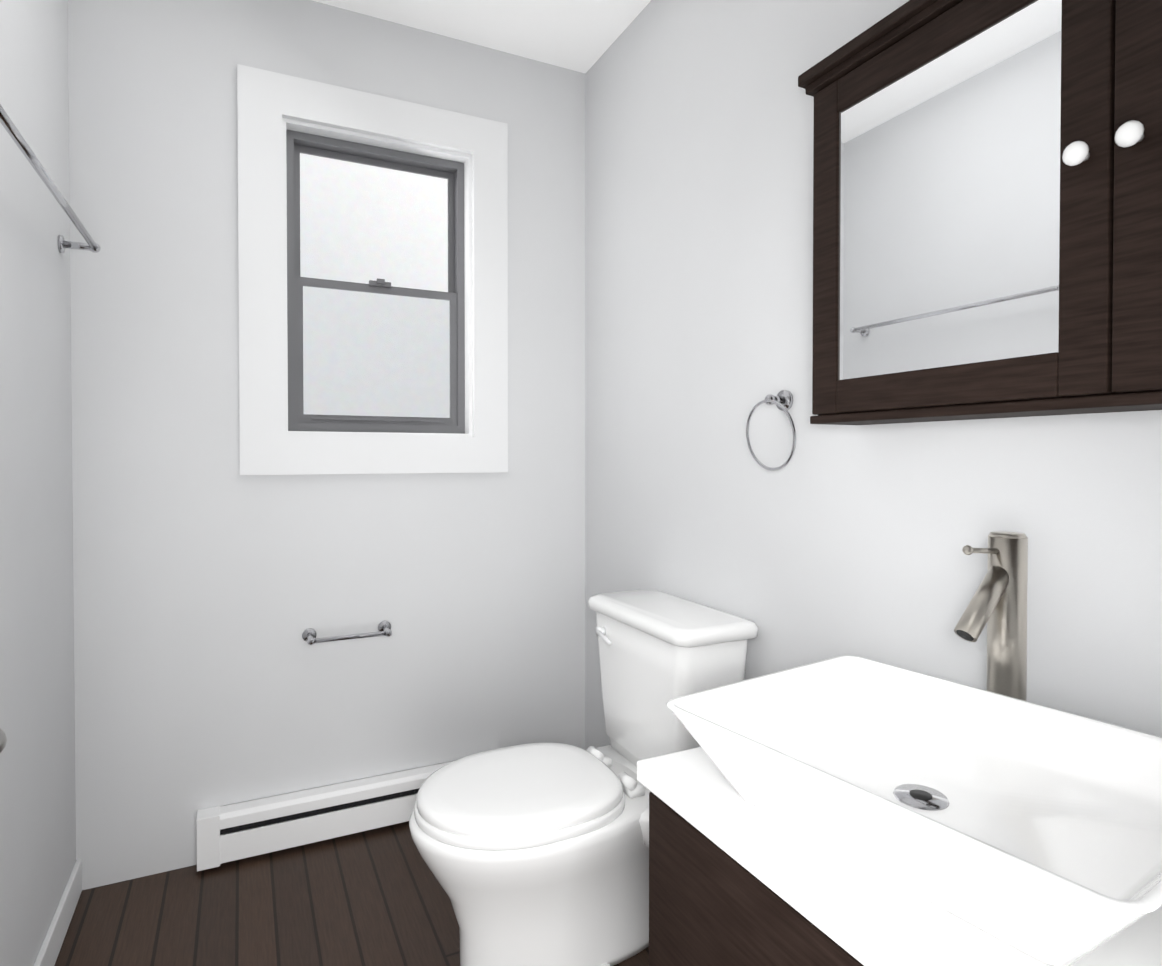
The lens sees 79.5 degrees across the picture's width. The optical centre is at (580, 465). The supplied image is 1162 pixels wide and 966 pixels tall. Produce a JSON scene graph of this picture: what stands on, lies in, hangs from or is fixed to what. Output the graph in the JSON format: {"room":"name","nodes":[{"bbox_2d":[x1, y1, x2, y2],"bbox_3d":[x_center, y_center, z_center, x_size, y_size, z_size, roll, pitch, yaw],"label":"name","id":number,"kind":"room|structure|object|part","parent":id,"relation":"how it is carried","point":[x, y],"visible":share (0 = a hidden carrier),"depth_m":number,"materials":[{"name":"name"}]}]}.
{"room":"bathroom","nodes":[
{"label":"bathroom","id":0,"kind":"room"},
{"bbox_2d":[0,0,75,965],"bbox_3d":[-0.938,-0.118,0.790,0.160,2.620,2.740,0,1,-26],"label":"wall","id":1,"kind":"structure","parent":0,"point":[37,798],"depth_m":1.57,"materials":[{"name":"paint"}]},
{"bbox_2d":[0,104,100,252],"bbox_3d":[-1.114,-0.566,1.429,0.088,0.044,0.899,0,1,-26],"label":"towel bar","id":2,"kind":"object","parent":1,"relation":"attached to","point":[10,127],"visible":1,"depth_m":1.41,"materials":[{"name":"silver metal"}]},
{"bbox_2d":[33,859,81,965],"bbox_3d":[-0.860,1.147,0.845,0.014,0.090,2.420,0,1,-26],"label":"baseboard","id":3,"kind":"structure","parent":1,"relation":"attached to","point":[49,951],"depth_m":1.72,"materials":[{"name":"white wood"}]},
{"bbox_2d":[68,0,584,889],"bbox_3d":[-0.725,-0.138,2.328,1.570,2.620,0.160,0,1,-26],"label":"wall","id":4,"kind":"structure","parent":0,"point":[210,584],"depth_m":2.11,"materials":[{"name":"paint"}]},
{"bbox_2d":[196,761,453,870],"bbox_3d":[-0.696,1.086,2.234,0.935,0.150,0.064,0,1,-26],"label":"heater","id":5,"kind":"object","parent":4,"relation":"attached to","point":[236,831],"visible":0.62,"depth_m":2.14,"materials":[{"name":"white metal"}]},
{"bbox_2d":[220,788,419,834],"bbox_3d":[-0.696,1.064,2.235,0.815,0.022,0.046,0,1,-26],"label":"grille","id":6,"kind":"object","parent":5,"relation":"attached to","point":[334,805],"depth_m":2.15,"materials":[{"name":"black"}]},
{"bbox_2d":[302,621,391,644],"bbox_3d":[-0.730,0.529,2.200,0.272,0.042,0.082,0,1,-26],"label":"toilet paper holder","id":7,"kind":"object","parent":4,"relation":"attached to","point":[310,634],"visible":1,"depth_m":2.18,"materials":[{"name":"silver metal"}]},
{"bbox_2d":[237,64,507,474],"bbox_3d":[-0.669,-0.583,2.323,0.844,1.214,0.157,0,1,-26],"label":"window","id":8,"kind":"structure","parent":4,"relation":"in","point":[369,354],"depth_m":2.31,"materials":[{"name":"white wood"}]},
{"bbox_3d":[-0.692,-0.801,2.366,0.528,0.464,0.025,0,1,-26],"label":"window sash","id":9,"kind":"part","parent":8,"relation":"part of","materials":[{"name":"grey metal"}]},
{"bbox_3d":[-0.691,-0.801,2.365,0.486,0.422,0.006,0,1,-26],"label":"glass","id":10,"kind":"part","parent":8,"relation":"part of","materials":[{"name":"clear glass"}]},
{"bbox_3d":[-0.684,-0.584,2.353,0.576,0.946,0.080,0,1,-26],"label":"frame","id":11,"kind":"part","parent":8,"relation":"part of","materials":[{"name":"grey metal"}]},
{"bbox_3d":[-0.671,-0.379,2.329,0.528,0.479,0.050,0,1,-26],"label":"window sash","id":12,"kind":"part","parent":8,"relation":"part of","materials":[{"name":"grey metal"}]},
{"bbox_3d":[-0.675,-0.371,2.338,0.486,0.421,0.006,0,1,-26],"label":"glass","id":13,"kind":"part","parent":8,"relation":"part of","materials":[{"name":"clear glass"}]},
{"bbox_2d":[54,821,648,965],"bbox_3d":[-0.160,1.237,1.187,1.890,0.100,2.740,0,1,-26],"label":"floor","id":14,"kind":"structure","parent":0,"point":[377,897],"depth_m":1.83,"materials":[{"name":"brown wood"}]},
{"bbox_2d":[409,590,757,965],"bbox_3d":[-0.026,0.780,1.757,0.812,0.801,0.508,0,1,-26],"label":"toilet","id":15,"kind":"object","parent":14,"relation":"on","point":[534,854],"visible":0.9,"depth_m":1.62,"materials":[{"name":"white ceramic"}]},
{"bbox_3d":[-0.131,0.773,1.679,0.531,0.055,0.414,0,1,-26],"label":"seat lid","id":16,"kind":"part","parent":15,"relation":"part of","materials":[{"name":"white plastic"}]},
{"bbox_3d":[0.067,0.469,1.932,0.031,0.029,0.099,0,1,-26],"label":"flush lever","id":17,"kind":"part","parent":15,"relation":"part of","materials":[{"name":"white"}]},
{"bbox_3d":[0.228,0.614,1.878,0.213,0.397,0.466,0,1,-26],"label":"tank","id":18,"kind":"part","parent":15,"relation":"part of","materials":[{"name":"white ceramic"}]},
{"bbox_3d":[0.228,0.398,1.875,0.246,0.040,0.508,0,1,-26],"label":"tank lid","id":19,"kind":"part","parent":15,"relation":"part of","materials":[{"name":"white ceramic"}]},
{"bbox_2d":[637,531,1161,965],"bbox_3d":[0.557,0.650,0.783,0.622,1.081,0.969,0,1,-26],"label":"bathroom vanity","id":20,"kind":"object","parent":14,"relation":"on","point":[846,810],"visible":1,"depth_m":0.87,"materials":[{"name":"white ceramic"}]},
{"bbox_2d":[637,747,1161,965],"bbox_3d":[0.567,0.479,0.786,0.600,0.032,0.969,0,1,-26],"label":"countertop","id":21,"kind":"structure","parent":20,"relation":"on","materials":[{"name":"white stone"}]},
{"bbox_2d":[666,655,1161,965],"bbox_3d":[0.451,0.400,0.886,0.509,0.124,0.613,0,1,-26],"label":"sink","id":22,"kind":"object","parent":21,"relation":"in","point":[931,820],"depth_m":0.84,"materials":[{"name":"white ceramic"}]},
{"bbox_2d":[954,531,1027,700],"bbox_3d":[0.635,0.282,1.083,0.143,0.354,0.062,0,1,-26],"label":"faucet","id":23,"kind":"object","parent":21,"relation":"on","point":[1000,600],"depth_m":1.07,"materials":[{"name":"silver metal"}]},
{"bbox_2d":[312,0,650,72],"bbox_3d":[-0.160,-1.482,1.150,1.890,0.100,2.740,0,1,-26],"label":"ceiling","id":24,"kind":"structure","parent":0,"point":[581,36],"depth_m":2.27,"materials":[{"name":"white paint"}]},
{"bbox_2d":[585,0,1161,749],"bbox_3d":[0.618,-0.128,1.547,0.160,2.620,2.740,0,1,-26],"label":"wall","id":25,"kind":"structure","parent":0,"point":[827,542],"depth_m":1.68,"materials":[{"name":"paint"}]},
{"bbox_2d":[746,390,795,470],"bbox_3d":[0.455,-0.083,1.630,0.061,0.189,0.167,0,1,-26],"label":"towel ring","id":26,"kind":"object","parent":25,"relation":"attached to","point":[782,400],"visible":1,"depth_m":1.62,"materials":[{"name":"silver metal"}]},
{"bbox_2d":[798,0,1161,424],"bbox_3d":[0.733,-0.422,0.926,0.172,0.689,1.096,0,1,-26],"label":"upper cabinet","id":27,"kind":"object","parent":25,"relation":"attached to","point":[987,209],"visible":1,"depth_m":1.06,"materials":[{"name":"brown wood"}]},
{"bbox_3d":[0.405,-0.107,0.009,1.570,2.620,0.160,0,1,-26],"label":"wall","id":28,"kind":"structure","parent":0,"visible":0},
{"bbox_3d":[-0.396,0.182,0.152,0.172,2.022,0.794,0,1,-26],"label":"door","id":29,"kind":"structure","parent":28,"relation":"in","visible":0},
{"bbox_2d":[0,728,6,752],"bbox_3d":[-0.480,0.197,0.439,0.166,0.054,0.127,0,1,-16],"label":"door lever","id":30,"kind":"object","parent":29,"relation":"attached to","point":[3,739],"visible":1,"depth_m":0.50,"materials":[{"name":"grey metal"}]}
]}

